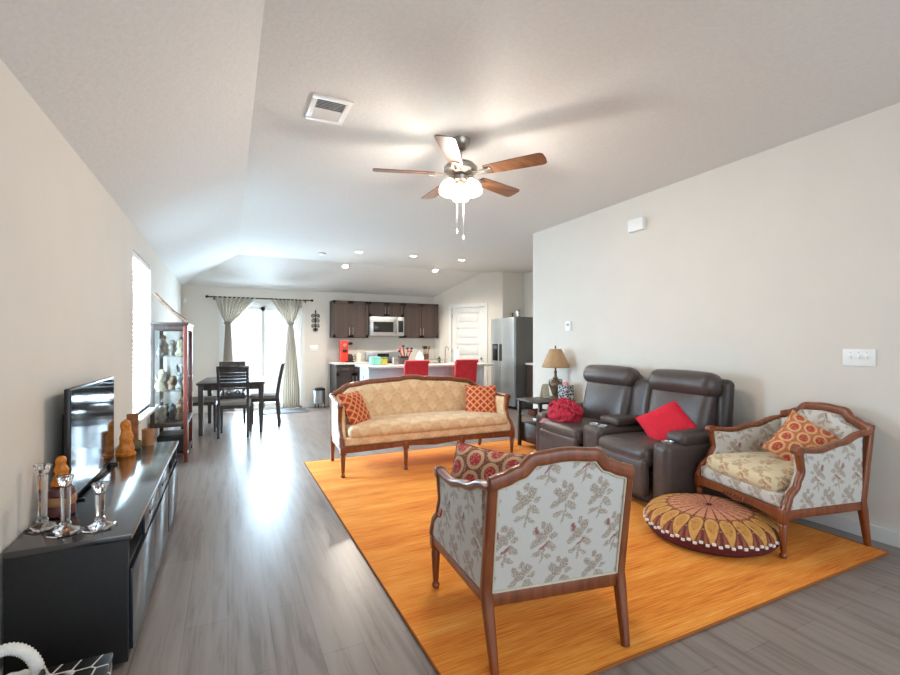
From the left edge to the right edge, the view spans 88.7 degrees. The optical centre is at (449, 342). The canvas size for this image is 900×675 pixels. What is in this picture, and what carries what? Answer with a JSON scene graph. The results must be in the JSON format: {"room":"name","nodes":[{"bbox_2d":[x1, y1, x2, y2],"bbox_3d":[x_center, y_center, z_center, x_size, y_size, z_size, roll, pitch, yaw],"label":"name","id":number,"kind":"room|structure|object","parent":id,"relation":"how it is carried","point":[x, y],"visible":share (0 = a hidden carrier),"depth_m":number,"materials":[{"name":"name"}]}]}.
{"room":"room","nodes":[
{"label":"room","id":0,"kind":"room"},
{"bbox_2d":[0,58,181,667],"bbox_3d":[-2.371,0.020,2.981,0.140,2.600,12.430,0,0,-26],"label":"wall","id":1,"kind":"structure","parent":0,"point":[67,247],"depth_m":2.24,"materials":[{"name":"paint"}]},
{"bbox_2d":[133,261,158,423],"bbox_3d":[-3.109,-0.062,4.601,0.200,1.575,1.170,0,0,-26],"label":"window","id":2,"kind":"structure","parent":1,"relation":"in","point":[145,414],"depth_m":4.99,"materials":[{"name":"white"}]},
{"bbox_2d":[133,251,148,412],"bbox_3d":[-3.113,-0.084,4.599,0.050,1.523,1.010,0,0,-26],"label":"window blind","id":3,"kind":"object","parent":2,"relation":"attached to","point":[139,387],"visible":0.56,"depth_m":4.63,"materials":[{"name":"white plastic"}]},
{"bbox_2d":[182,285,433,408],"bbox_3d":[-2.606,0.020,9.691,5.270,2.600,0.140,0,0,-26],"label":"wall","id":4,"kind":"structure","parent":0,"point":[202,312],"depth_m":9.48,"materials":[{"name":"paint"}]},
{"bbox_2d":[193,408,212,413],"bbox_3d":[-4.675,1.270,8.606,0.600,0.100,0.014,0,0,-26],"label":"baseboard","id":5,"kind":"structure","parent":4,"relation":"attached to","point":[195,410],"depth_m":8.62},
{"bbox_2d":[205,295,312,302],"bbox_3d":[-3.686,-0.855,9.006,1.952,0.073,0.155,0,0,-26],"label":"curtain rod","id":6,"kind":"object","parent":4,"relation":"attached to","point":[206,296],"visible":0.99,"depth_m":8.94,"materials":[{"name":"metal"}]},
{"bbox_2d":[214,296,255,411],"bbox_3d":[-4.077,0.204,8.746,0.740,2.171,0.122,0,0,-21],"label":"curtain","id":7,"kind":"object","parent":6,"relation":"hanging from","point":[230,309],"visible":0.61,"depth_m":8.70,"materials":[{"name":"fabric"}]},
{"bbox_2d":[272,298,302,407],"bbox_3d":[-3.241,0.204,9.155,0.619,2.171,0.122,0,0,-31],"label":"curtain","id":8,"kind":"object","parent":6,"relation":"hanging from","point":[288,309],"visible":1,"depth_m":9.19,"materials":[{"name":"fabric"}]},
{"bbox_2d":[222,303,301,411],"bbox_3d":[-3.720,0.270,9.158,1.460,2.100,0.090,0,0,-26],"label":"door","id":9,"kind":"structure","parent":4,"relation":"in","point":[254,306],"depth_m":9.17,"materials":[{"name":"white"}]},
{"bbox_2d":[219,300,304,407],"bbox_3d":[-3.685,0.240,9.084,1.580,2.160,0.014,0,0,-26],"label":"trim","id":10,"kind":"structure","parent":4,"relation":"attached to","point":[254,301],"depth_m":9.40,"materials":[{"name":"wood"}]},
{"bbox_2d":[305,402,323,406],"bbox_3d":[-2.789,1.270,9.517,0.390,0.100,0.014,0,0,-26],"label":"baseboard","id":11,"kind":"structure","parent":4,"relation":"attached to","point":[307,404],"depth_m":9.48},
{"bbox_2d":[311,310,319,331],"bbox_3d":[-2.778,-0.463,9.507,0.175,0.455,0.027,0,0,-26],"label":"wall ornament","id":12,"kind":"object","parent":4,"relation":"attached to","point":[315,329],"visible":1,"depth_m":9.50,"materials":[{"name":"metal"}]},
{"bbox_2d":[330,300,367,337],"bbox_3d":[-2.112,-0.492,9.651,0.745,0.765,0.361,0,0,-26],"label":"upper cabinet","id":13,"kind":"object","parent":4,"relation":"attached to","point":[348,319],"visible":1,"depth_m":9.50,"materials":[{"name":"brown wood"}]},
{"bbox_2d":[368,302,402,316],"bbox_3d":[-1.423,-0.720,9.983,0.775,0.310,0.361,0,0,-26],"label":"upper cabinet","id":14,"kind":"object","parent":4,"relation":"attached to","point":[379,309],"visible":1,"depth_m":9.84,"materials":[{"name":"brown wood"}]},
{"bbox_2d":[368,316,403,335],"bbox_3d":[-1.402,-0.355,9.938,0.760,0.410,0.441,0,0,-26],"label":"microwave","id":15,"kind":"object","parent":14,"relation":"attached to","point":[377,326],"visible":0.94,"depth_m":9.77,"materials":[{"name":"metal"}]},
{"bbox_2d":[399,303,438,337],"bbox_3d":[-0.694,-0.492,10.335,0.835,0.765,0.361,0,0,-26],"label":"upper cabinet","id":16,"kind":"object","parent":4,"relation":"attached to","point":[420,320],"visible":1,"depth_m":10.19,"materials":[{"name":"brown wood"}]},
{"bbox_2d":[0,0,899,296],"bbox_3d":[0.797,-1.370,4.463,6.966,0.600,12.346,0,0,-26],"label":"ceiling","id":17,"kind":"structure","parent":0,"point":[190,115],"depth_m":2.84,"materials":[{"name":"paint"}]},
{"bbox_2d":[305,93,352,125],"bbox_3d":[-0.807,-1.544,3.053,0.250,0.012,0.340,0,0,-26],"label":"ceiling vent","id":18,"kind":"object","parent":17,"relation":"in","point":[323,108],"visible":1,"depth_m":3.04,"materials":[{"name":"white plastic"}]},
{"bbox_2d":[372,135,546,239],"bbox_3d":[0.059,-1.170,3.560,1.287,0.760,1.229,0,0,-26],"label":"ceiling fan","id":19,"kind":"object","parent":17,"relation":"hanging from","point":[459,171],"visible":1,"depth_m":3.42,"materials":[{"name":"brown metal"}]},
{"bbox_2d":[434,272,502,385],"bbox_3d":[0.405,-0.180,10.392,1.676,3.000,0.120,0,0,25],"label":"wall","id":20,"kind":"structure","parent":0,"point":[484,287],"depth_m":10.27,"materials":[{"name":"paint"}]},
{"bbox_2d":[452,307,483,362],"bbox_3d":[0.393,0.255,10.333,0.795,2.110,0.118,0,0,25],"label":"door","id":21,"kind":"structure","parent":20,"relation":"in","point":[468,322],"depth_m":10.35,"materials":[{"name":"white wood"}]},
{"bbox_2d":[449,303,487,385],"bbox_3d":[0.397,0.220,10.322,0.940,2.200,0.014,0,0,25],"label":"trim","id":22,"kind":"structure","parent":20,"relation":"attached to","point":[485,305],"depth_m":10.15,"materials":[{"name":"wood"}]},
{"bbox_2d":[112,406,899,674],"bbox_3d":[0.734,1.370,4.485,7.060,0.100,12.440,0,0,-26],"label":"floor","id":23,"kind":"structure","parent":0,"point":[258,573],"depth_m":2.35,"materials":[{"name":"grey wood"}]},
{"bbox_2d":[0,642,45,674],"bbox_3d":[-1.455,1.153,1.508,0.204,0.331,0.204,0,0,-26],"label":"basket handle","id":24,"kind":"object","parent":23,"relation":"on","point":[27,653],"visible":0.94,"depth_m":1.52,"materials":[{"name":"wicker"}]},
{"bbox_2d":[38,652,112,674],"bbox_3d":[-1.201,1.194,1.441,0.195,0.251,0.245,0,0,-26],"label":"patterned box","id":25,"kind":"object","parent":23,"relation":"on","point":[101,664],"visible":1,"depth_m":1.51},
{"bbox_2d":[2,441,178,674],"bbox_3d":[-1.915,1.040,2.696,0.404,0.520,2.000,0,0,-26],"label":"tv console","id":26,"kind":"object","parent":23,"relation":"on","point":[80,596],"visible":0.89,"depth_m":1.85,"materials":[{"name":"black wood"}]},
{"bbox_2d":[23,463,59,534],"bbox_3d":[-1.708,0.645,1.929,0.107,0.270,0.124,0,0,44],"label":"candlestick","id":27,"kind":"object","parent":26,"relation":"on","point":[43,525],"visible":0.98,"depth_m":1.92,"materials":[{"name":"clear glass"}]},
{"bbox_2d":[33,463,51,474],"bbox_3d":[-1.708,0.530,1.929,0.062,0.040,0.062,0,0,44],"label":"candle cup","id":28,"kind":"object","parent":27,"relation":"on","point":[43,468],"depth_m":1.92,"materials":[{"name":"clear glass"}]},
{"bbox_2d":[47,484,76,518],"bbox_3d":[-1.760,0.711,2.082,0.114,0.138,0.114,0,0,-26],"label":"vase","id":29,"kind":"object","parent":26,"relation":"on","point":[54,512],"visible":0.51,"depth_m":2.04,"materials":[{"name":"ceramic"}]},
{"bbox_2d":[50,456,68,486],"bbox_3d":[-1.760,0.576,2.082,0.076,0.131,0.076,0,0,-26],"label":"figurine","id":30,"kind":"object","parent":29,"relation":"on","point":[60,468],"visible":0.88,"depth_m":2.07,"materials":[{"name":"ceramic"}]},
{"bbox_2d":[46,474,84,538],"bbox_3d":[-1.577,0.662,1.887,0.107,0.235,0.124,0,0,44],"label":"candlestick","id":31,"kind":"object","parent":26,"relation":"on","point":[66,529],"visible":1,"depth_m":1.87,"materials":[{"name":"clear glass"}]},
{"bbox_2d":[56,474,74,485],"bbox_3d":[-1.577,0.565,1.887,0.062,0.040,0.062,0,0,44],"label":"candle cup","id":32,"kind":"object","parent":31,"relation":"on","point":[66,479],"depth_m":1.87,"materials":[{"name":"clear glass"}]},
{"bbox_2d":[62,376,117,500],"bbox_3d":[-2.026,0.500,2.609,0.100,0.561,0.940,0,0,-26],"label":"television","id":33,"kind":"object","parent":26,"relation":"on","point":[88,415],"visible":0.83,"depth_m":2.48,"materials":[{"name":"glass"}]},
{"bbox_2d":[82,481,117,533],"bbox_3d":[-1.473,0.685,1.937,0.107,0.190,0.124,0,0,44],"label":"candlestick","id":34,"kind":"object","parent":26,"relation":"on","point":[100,524],"visible":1,"depth_m":1.92,"materials":[{"name":"clear glass"}]},
{"bbox_2d":[91,481,108,492],"bbox_3d":[-1.473,0.610,1.937,0.062,0.040,0.062,0,0,44],"label":"candle cup","id":35,"kind":"object","parent":34,"relation":"on","point":[101,486],"depth_m":1.92,"materials":[{"name":"clear glass"}]},
{"bbox_2d":[115,419,135,456],"bbox_3d":[-2.254,0.655,3.198,0.122,0.250,0.122,0,0,34],"label":"figurine","id":36,"kind":"object","parent":26,"relation":"on","point":[126,448],"visible":1,"depth_m":3.17,"materials":[{"name":"ceramic"}]},
{"bbox_2d":[126,413,141,448],"bbox_3d":[-2.345,0.650,3.398,0.120,0.260,0.120,0,0,-26],"label":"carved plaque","id":37,"kind":"object","parent":26,"relation":"on","point":[133,418],"visible":0.63,"depth_m":3.39,"materials":[{"name":"wood"}]},
{"bbox_2d":[142,428,153,445],"bbox_3d":[-2.308,0.718,3.517,0.082,0.124,0.082,0,0,-26],"label":"pillar candle","id":38,"kind":"object","parent":26,"relation":"on","point":[147,433],"visible":0.99,"depth_m":3.48,"materials":[{"name":"orange wax"}]},
{"bbox_2d":[129,458,175,565],"bbox_3d":[-1.917,0.920,2.695,0.370,0.018,1.950,0,0,-26],"label":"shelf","id":39,"kind":"object","parent":26,"relation":"attached to","point":[133,544],"depth_m":2.20,"materials":[{"name":"black wood"}]},
{"bbox_2d":[149,322,192,461],"bbox_3d":[-3.209,0.542,5.341,0.378,1.535,0.810,0,0,-26],"label":"curio cabinet","id":40,"kind":"object","parent":23,"relation":"on","point":[161,327],"visible":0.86,"depth_m":5.05,"materials":[{"name":"brown wood"}]},
{"bbox_2d":[155,369,165,390],"bbox_3d":[-3.166,0.406,5.026,0.092,0.238,0.088,0,0,13],"label":"ornament","id":41,"kind":"object","parent":40,"relation":"on","point":[159,386],"visible":0.99,"depth_m":5.00,"materials":[{"name":"ceramic"}]},
{"bbox_2d":[156,405,164,422],"bbox_3d":[-3.162,0.773,5.033,0.088,0.183,0.092,0,0,-4],"label":"ornament","id":42,"kind":"object","parent":40,"relation":"on","point":[160,418],"visible":1,"depth_m":5.00,"materials":[{"name":"grey ceramic"}]},
{"bbox_2d":[156,339,164,355],"bbox_3d":[-3.163,0.050,5.032,0.088,0.190,0.092,0,0,-19],"label":"ornament","id":43,"kind":"object","parent":40,"relation":"on","point":[160,352],"visible":1,"depth_m":5.00,"materials":[{"name":"ceramic"}]},
{"bbox_2d":[160,335,168,355],"bbox_3d":[-3.300,0.025,5.319,0.081,0.239,0.089,0,0,27],"label":"ornament","id":44,"kind":"object","parent":40,"relation":"on","point":[163,337],"visible":0.69,"depth_m":5.30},
{"bbox_2d":[163,372,169,388],"bbox_3d":[-3.282,0.430,5.279,0.081,0.191,0.089,0,0,15],"label":"ornament","id":45,"kind":"object","parent":40,"relation":"on","point":[165,380],"visible":0.6,"depth_m":5.26,"materials":[{"name":"ceramic"}]},
{"bbox_2d":[157,429,182,452],"bbox_3d":[-3.165,1.119,5.246,0.260,0.190,0.420,0,0,-26],"label":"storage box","id":46,"kind":"object","parent":40,"relation":"on","point":[167,435],"visible":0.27,"depth_m":5.10,"materials":[{"name":"black plastic"}]},
{"bbox_2d":[154,293,186,321],"bbox_3d":[-3.140,-0.397,5.169,0.327,0.324,0.038,0,0,-26],"label":"stick","id":47,"kind":"object","parent":40,"relation":"on","point":[156,295],"visible":0.97,"depth_m":5.15,"materials":[{"name":"brown wood"}]},
{"bbox_2d":[167,403,174,419],"bbox_3d":[-3.154,0.770,5.209,0.088,0.189,0.105,0,0,-41],"label":"ornament","id":48,"kind":"object","parent":40,"relation":"on","point":[171,410],"visible":0.98,"depth_m":5.18,"materials":[{"name":"ceramic"}]},
{"bbox_2d":[167,340,175,355],"bbox_3d":[-3.177,0.053,5.267,0.088,0.183,0.105,0,0,14],"label":"ornament","id":49,"kind":"object","parent":40,"relation":"on","point":[171,347],"visible":0.93,"depth_m":5.24,"materials":[{"name":"ceramic"}]},
{"bbox_2d":[167,376,176,388],"bbox_3d":[-3.158,0.449,5.231,0.105,0.152,0.088,0,0,-28],"label":"ornament","id":50,"kind":"object","parent":40,"relation":"on","point":[170,382],"visible":0.94,"depth_m":5.21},
{"bbox_2d":[175,399,182,419],"bbox_3d":[-3.043,0.748,5.181,0.087,0.232,0.103,0,0,-20],"label":"ornament","id":51,"kind":"object","parent":40,"relation":"on","point":[179,406],"visible":0.98,"depth_m":5.15,"materials":[{"name":"ceramic"}]},
{"bbox_2d":[175,372,182,389],"bbox_3d":[-3.053,0.423,5.190,0.103,0.204,0.087,0,0,43],"label":"ornament","id":52,"kind":"object","parent":40,"relation":"on","point":[179,386],"visible":0.94,"depth_m":5.16,"materials":[{"name":"ceramic"}]},
{"bbox_2d":[175,339,182,355],"bbox_3d":[-3.062,0.051,5.205,0.103,0.188,0.087,0,0,35],"label":"ornament","id":53,"kind":"object","parent":40,"relation":"on","point":[179,352],"visible":0.95,"depth_m":5.17,"materials":[{"name":"ceramic"}]},
{"bbox_2d":[177,440,191,456],"bbox_3d":[-3.215,1.230,5.338,0.340,0.030,0.780,0,0,-26],"label":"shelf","id":54,"kind":"object","parent":40,"relation":"attached to","point":[185,453],"depth_m":5.06,"materials":[{"name":"wood"}]},
{"bbox_2d":[176,364,216,431],"bbox_3d":[-3.788,0.821,6.901,0.535,1.002,0.430,0,0,-24],"label":"dining chair","id":55,"kind":"object","parent":23,"relation":"on","point":[208,400],"visible":0.34,"depth_m":6.80,"materials":[{"name":"brown wood"}]},
{"bbox_2d":[188,396,216,402],"bbox_3d":[-3.736,0.852,6.924,0.420,0.079,0.410,0,0,-24],"label":"seat cushion","id":56,"kind":"object","parent":55,"relation":"on","point":[207,399],"depth_m":6.80,"materials":[{"name":"grey fabric"}]},
{"bbox_2d":[196,376,264,435],"bbox_3d":[-3.379,0.945,7.197,0.900,0.750,1.220,0,0,-22],"label":"dining table","id":57,"kind":"object","parent":23,"relation":"on","point":[208,384],"visible":0.83,"depth_m":6.78,"materials":[{"name":"black wood"}]},
{"bbox_2d":[219,361,245,422],"bbox_3d":[-3.670,0.821,7.747,0.430,1.002,0.535,0,0,-24],"label":"dining chair","id":58,"kind":"object","parent":23,"relation":"on","point":[228,363],"visible":0.45,"depth_m":7.86,"materials":[{"name":"brown wood"}]},
{"bbox_2d":[220,391,244,395],"bbox_3d":[-3.647,0.852,7.695,0.410,0.079,0.420,0,0,-24],"label":"seat cushion","id":59,"kind":"object","parent":58,"relation":"on","point":[233,392],"depth_m":7.56,"materials":[{"name":"grey fabric"}]},
{"bbox_2d":[216,366,251,438],"bbox_3d":[-3.074,0.821,6.564,0.430,1.002,0.535,0,0,-20],"label":"dining chair","id":60,"kind":"object","parent":23,"relation":"on","point":[223,375],"visible":1,"depth_m":6.39,"materials":[{"name":"brown wood"}]},
{"bbox_2d":[220,398,250,405],"bbox_3d":[-3.094,0.852,6.618,0.410,0.079,0.420,0,0,-20],"label":"seat cushion","id":61,"kind":"object","parent":60,"relation":"on","point":[243,401],"depth_m":6.46,"materials":[{"name":"grey fabric"}]},
{"bbox_2d":[249,362,284,426],"bbox_3d":[-2.937,0.821,7.402,0.535,1.002,0.430,0,0,-18],"label":"dining chair","id":62,"kind":"object","parent":23,"relation":"on","point":[267,397],"visible":0.86,"depth_m":7.26,"materials":[{"name":"brown wood"}]},
{"bbox_2d":[249,393,275,398],"bbox_3d":[-2.992,0.852,7.384,0.420,0.079,0.410,0,0,-18],"label":"seat cushion","id":63,"kind":"object","parent":62,"relation":"on","point":[255,395],"depth_m":7.22,"materials":[{"name":"grey fabric"}]},
{"bbox_2d":[257,408,308,414],"bbox_3d":[-3.213,1.314,8.843,0.900,0.012,0.540,0,0,-26],"label":"door mat","id":64,"kind":"object","parent":23,"relation":"on","point":[295,410],"visible":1,"depth_m":8.78,"materials":[{"name":"fabric"}]},
{"bbox_2d":[313,387,324,408],"bbox_3d":[-2.657,1.112,9.358,0.236,0.419,0.242,0,0,-26],"label":"bin","id":65,"kind":"object","parent":23,"relation":"on","point":[319,392],"visible":1,"depth_m":9.26,"materials":[{"name":"silver metal"}]},
{"bbox_2d":[330,364,359,396],"bbox_3d":[-2.051,0.828,9.524,0.725,0.785,0.639,0,0,-26],"label":"base cabinet","id":66,"kind":"object","parent":23,"relation":"on","point":[340,375],"visible":0.45,"depth_m":9.22,"materials":[{"name":"brown wood"}]},
{"bbox_2d":[329,361,368,364],"bbox_3d":[-2.060,0.414,9.514,0.760,0.039,0.648,0,0,-26],"label":"countertop","id":67,"kind":"structure","parent":66,"relation":"on","point":[354,362],"depth_m":9.31,"materials":[{"name":"stone"}]},
{"bbox_2d":[339,341,354,361],"bbox_3d":[-2.109,0.174,9.469,0.302,0.440,0.230,0,0,-26],"label":"coffee maker","id":68,"kind":"object","parent":67,"relation":"on","point":[344,356],"visible":0.95,"depth_m":9.38,"materials":[{"name":"red plastic"}]},
{"bbox_2d":[365,352,399,363],"bbox_3d":[-1.345,0.745,9.832,0.780,1.110,0.671,0,0,-26],"label":"stove","id":69,"kind":"object","parent":23,"relation":"on","point":[389,355],"visible":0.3,"depth_m":10.04,"materials":[{"name":"metal"}]},
{"bbox_2d":[403,360,429,375],"bbox_3d":[-0.651,0.805,7.986,0.430,1.031,0.530,0,0,-26],"label":"bar stool","id":70,"kind":"object","parent":23,"relation":"on","point":[411,367],"visible":0.27,"depth_m":7.78,"materials":[{"name":"red fabric"}]},
{"bbox_2d":[360,366,483,385],"bbox_3d":[-0.505,0.878,8.744,2.308,0.884,0.612,0,0,-26],"label":"kitchen island","id":71,"kind":"object","parent":23,"relation":"on","point":[365,373],"visible":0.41,"depth_m":8.42,"materials":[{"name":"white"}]},
{"bbox_2d":[355,362,492,368],"bbox_3d":[-0.467,0.414,8.641,2.450,0.039,0.890,0,0,-26],"label":"island countertop","id":72,"kind":"structure","parent":71,"relation":"on","point":[448,364],"depth_m":8.26,"materials":[{"name":"stone"}]},
{"bbox_2d":[369,357,380,364],"bbox_3d":[-1.343,0.320,8.213,0.173,0.150,0.122,0,0,-36],"label":"snack box","id":73,"kind":"object","parent":72,"relation":"on","point":[372,360],"visible":0.93,"depth_m":8.16,"materials":[{"name":"green cardboard"}]},
{"bbox_2d":[398,356,408,363],"bbox_3d":[-0.873,0.320,8.573,0.163,0.150,0.143,0,0,-26],"label":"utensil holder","id":74,"kind":"object","parent":72,"relation":"on","point":[401,359],"visible":0.78,"depth_m":8.51,"materials":[{"name":"silver plastic"}]},
{"bbox_2d":[398,345,412,359],"bbox_3d":[-0.852,0.215,8.805,0.308,0.358,0.172,0,0,-26],"label":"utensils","id":75,"kind":"object","parent":72,"relation":"on","point":[403,346],"visible":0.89,"depth_m":8.78,"materials":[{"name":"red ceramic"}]},
{"bbox_2d":[454,346,459,362],"bbox_3d":[0.146,0.227,9.176,0.150,0.335,0.148,0,0,-26],"label":"paper towel","id":76,"kind":"object","parent":72,"relation":"on","point":[456,351],"visible":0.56,"depth_m":9.13,"materials":[{"name":"white paper"}]},
{"bbox_2d":[454,359,477,382],"bbox_3d":[0.209,0.805,8.401,0.430,1.031,0.530,0,0,-26],"label":"bar stool","id":77,"kind":"object","parent":23,"relation":"on","point":[463,368],"visible":0.43,"depth_m":8.20,"materials":[{"name":"red fabric"}]},
{"bbox_2d":[491,317,532,409],"bbox_3d":[1.418,0.400,9.626,0.799,1.840,0.875,0,0,-26],"label":"refrigerator","id":78,"kind":"object","parent":23,"relation":"on","point":[511,337],"visible":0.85,"depth_m":9.20,"materials":[{"name":"silver metal"}]},
{"bbox_2d":[527,365,532,404],"bbox_3d":[1.991,0.828,8.827,0.540,0.785,0.991,0,0,-26],"label":"base cabinet","id":79,"kind":"object","parent":23,"relation":"on","point":[529,367],"visible":0.02,"depth_m":9.06,"materials":[{"name":"brown wood"}]},
{"bbox_2d":[304,439,888,674],"bbox_3d":[0.570,1.313,3.967,2.973,0.014,3.858,0,0,-26],"label":"rug","id":80,"kind":"object","parent":23,"relation":"on","point":[675,592],"visible":0.66,"depth_m":2.50,"materials":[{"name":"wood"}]},
{"bbox_2d":[329,375,514,477],"bbox_3d":[-0.316,0.846,5.205,2.015,0.928,0.776,0,0,-26],"label":"sofa","id":81,"kind":"object","parent":80,"relation":"on","point":[405,411],"visible":0.88,"depth_m":5.14,"materials":[{"name":"fabric"}]},
{"bbox_2d":[337,391,370,424],"bbox_3d":[-0.993,0.685,4.817,0.213,0.334,0.377,0,0,22],"label":"throw pillow","id":82,"kind":"object","parent":81,"relation":"on","point":[356,411],"visible":0.82,"depth_m":4.72,"materials":[{"name":"fabric"}]},
{"bbox_2d":[345,410,506,437],"bbox_3d":[-0.285,0.886,5.142,1.828,0.180,0.624,0,0,-26],"label":"seat cushion","id":83,"kind":"object","parent":81,"relation":"on","point":[382,423],"depth_m":4.95,"materials":[{"name":"beige fabric"}]},
{"bbox_2d":[465,385,495,412],"bbox_3d":[0.368,0.685,5.541,0.378,0.345,0.201,0,0,4],"label":"throw pillow","id":84,"kind":"object","parent":81,"relation":"on","point":[478,398],"visible":0.87,"depth_m":5.49,"materials":[{"name":"fabric"}]},
{"bbox_2d":[429,446,634,674],"bbox_3d":[0.370,0.867,2.228,0.795,0.885,0.770,0,0,-16],"label":"armchair","id":85,"kind":"object","parent":80,"relation":"on","point":[554,522],"visible":1,"depth_m":1.91,"materials":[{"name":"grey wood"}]},
{"bbox_2d":[436,441,526,517],"bbox_3d":[0.162,0.715,2.299,0.424,0.380,0.227,0,0,26],"label":"throw pillow","id":86,"kind":"object","parent":85,"relation":"on","point":[470,462],"visible":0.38,"depth_m":2.30,"materials":[{"name":"fabric"}]},
{"bbox_2d":[516,396,574,444],"bbox_3d":[1.199,1.006,5.798,0.540,0.599,0.500,0,0,-26],"label":"end table","id":87,"kind":"object","parent":80,"relation":"on","point":[526,430],"visible":0.41,"depth_m":5.79,"materials":[{"name":"wood"}]},
{"bbox_2d":[520,412,535,417],"bbox_3d":[1.199,0.906,5.798,0.480,0.020,0.430,0,0,-26],"label":"shelf","id":88,"kind":"object","parent":87,"relation":"attached to","point":[525,414],"depth_m":5.77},
{"bbox_2d":[528,408,546,415],"bbox_3d":[1.091,0.861,5.723,0.200,0.070,0.160,0,0,-26],"label":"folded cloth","id":89,"kind":"object","parent":87,"relation":"on","point":[533,412],"visible":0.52,"depth_m":5.67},
{"bbox_2d":[540,384,549,397],"bbox_3d":[1.223,0.617,5.947,0.110,0.179,0.078,0,0,-36],"label":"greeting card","id":90,"kind":"object","parent":87,"relation":"on","point":[544,392],"visible":0.93,"depth_m":5.93,"materials":[{"name":"paper"}]},
{"bbox_2d":[542,346,568,399],"bbox_3d":[1.329,0.369,5.793,0.337,0.675,0.337,0,0,-26],"label":"table lamp","id":91,"kind":"object","parent":87,"relation":"on","point":[555,358],"visible":0.92,"depth_m":5.72,"materials":[{"name":"fabric"}]},
{"bbox_2d":[558,382,573,400],"bbox_3d":[1.423,0.592,5.656,0.120,0.230,0.150,0,0,-31],"label":"gift box","id":92,"kind":"object","parent":87,"relation":"on","point":[566,391],"visible":0.94,"depth_m":5.61,"materials":[{"name":"paper"}]},
{"bbox_2d":[536,365,734,502],"bbox_3d":[1.630,0.772,4.478,0.858,1.068,1.876,0,0,-22],"label":"reclining loveseat","id":93,"kind":"object","parent":80,"relation":"on","point":[614,396],"visible":0.68,"depth_m":3.97,"materials":[{"name":"leather"}]},
{"bbox_2d":[540,397,582,422],"bbox_3d":[1.221,0.727,4.926,0.309,0.297,0.468,0,0,-26],"label":"throw blanket","id":94,"kind":"object","parent":93,"relation":"on","point":[563,410],"visible":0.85,"depth_m":4.79,"materials":[{"name":"fabric"}]},
{"bbox_2d":[635,401,697,439],"bbox_3d":[1.881,0.705,3.972,0.490,0.440,0.300,0,0,14],"label":"throw pillow","id":95,"kind":"object","parent":93,"relation":"on","point":[657,423],"visible":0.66,"depth_m":3.95,"materials":[{"name":"red fabric"}]},
{"bbox_2d":[643,493,779,557],"bbox_3d":[1.766,1.198,3.140,0.826,0.215,0.826,0,0,20],"label":"pouf","id":96,"kind":"object","parent":80,"relation":"on","point":[703,523],"visible":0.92,"depth_m":2.90,"materials":[{"name":"multicoloured fabric"}]},
{"bbox_2d":[694,402,874,558],"bbox_3d":[2.309,0.867,3.212,0.770,0.885,0.795,0,0,-10],"label":"armchair","id":97,"kind":"object","parent":80,"relation":"on","point":[833,477],"visible":0.93,"depth_m":2.94,"materials":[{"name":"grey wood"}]},
{"bbox_2d":[707,452,793,490],"bbox_3d":[2.243,0.886,3.200,0.624,0.180,0.592,0,0,-10],"label":"seat cushion","id":98,"kind":"object","parent":97,"relation":"on","point":[741,471],"depth_m":3.10,"materials":[{"name":"fabric"}]},
{"bbox_2d":[762,410,838,461],"bbox_3d":[2.428,0.700,3.137,0.474,0.449,0.259,0,0,42],"label":"throw pillow","id":99,"kind":"object","parent":97,"relation":"on","point":[797,430],"visible":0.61,"depth_m":3.13,"materials":[{"name":"fabric"}]},
{"bbox_3d":[-0.659,0.827,10.195,0.725,0.785,0.639,0,0,-26],"label":"base cabinet","id":100,"kind":"object","parent":23,"relation":"on","visible":0},
{"bbox_3d":[-0.635,0.415,10.202,0.795,0.039,0.648,0,0,-26],"label":"countertop","id":101,"kind":"structure","parent":100,"relation":"on","visible":0},
{"bbox_2d":[422,346,429,359],"bbox_3d":[-0.531,0.231,10.361,0.187,0.328,0.146,0,0,-26],"label":"utensil holder","id":102,"kind":"object","parent":101,"relation":"on","point":[426,356],"visible":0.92,"depth_m":10.32,"materials":[{"name":"black plastic"}]},
{"bbox_2d":[503,272,523,317],"bbox_3d":[1.368,-0.180,10.176,0.570,3.000,0.140,0,0,-26],"label":"wall","id":103,"kind":"structure","parent":0,"point":[513,283],"depth_m":10.10,"materials":[{"name":"paint"}]},
{"bbox_2d":[524,271,532,316],"bbox_3d":[2.368,-0.180,8.921,0.140,3.000,3.270,0,0,-26],"label":"wall","id":104,"kind":"structure","parent":0,"point":[528,277],"depth_m":10.10,"materials":[{"name":"paint"}]},
{"bbox_2d":[533,103,899,531],"bbox_3d":[2.952,-0.180,3.018,0.140,3.000,7.870,0,0,-26],"label":"wall","id":105,"kind":"structure","parent":0,"point":[757,272],"depth_m":3.72,"materials":[{"name":"paint"}]},
{"bbox_2d":[565,321,571,330],"bbox_3d":[1.502,-0.215,5.832,0.026,0.120,0.100,0,0,-26],"label":"thermostat","id":106,"kind":"object","parent":105,"relation":"attached to","point":[568,324],"visible":1,"depth_m":5.81,"materials":[{"name":"white plastic"}]},
{"bbox_2d":[628,216,645,232],"bbox_3d":[1.964,-1.240,4.834,0.060,0.130,0.200,0,0,-26],"label":"door chime","id":107,"kind":"object","parent":105,"relation":"attached to","point":[638,224],"visible":1,"depth_m":4.80,"materials":[{"name":"white plastic"}]},
{"bbox_2d":[802,514,899,547],"bbox_3d":[2.882,1.270,2.984,0.014,0.100,7.870,0,0,-26],"label":"baseboard","id":108,"kind":"structure","parent":105,"relation":"attached to","point":[883,535],"depth_m":3.17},
{"bbox_2d":[843,349,875,366],"bbox_3d":[2.798,0.100,3.151,0.022,0.118,0.185,0,0,-26],"label":"light switch","id":109,"kind":"object","parent":105,"relation":"attached to","point":[851,357],"visible":1,"depth_m":3.15,"materials":[{"name":"white plastic"}]},
{"label":"outside","id":110,"kind":"structure","parent":0,"visible":0},
{"bbox_2d":[235,374,283,402],"bbox_3d":[-5.593,1.460,15.039,15.000,0.120,12.050,0,0,-26],"label":"patio","id":111,"kind":"structure","parent":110,"point":[271,380],"depth_m":14.81,"materials":[{"name":"concrete"}]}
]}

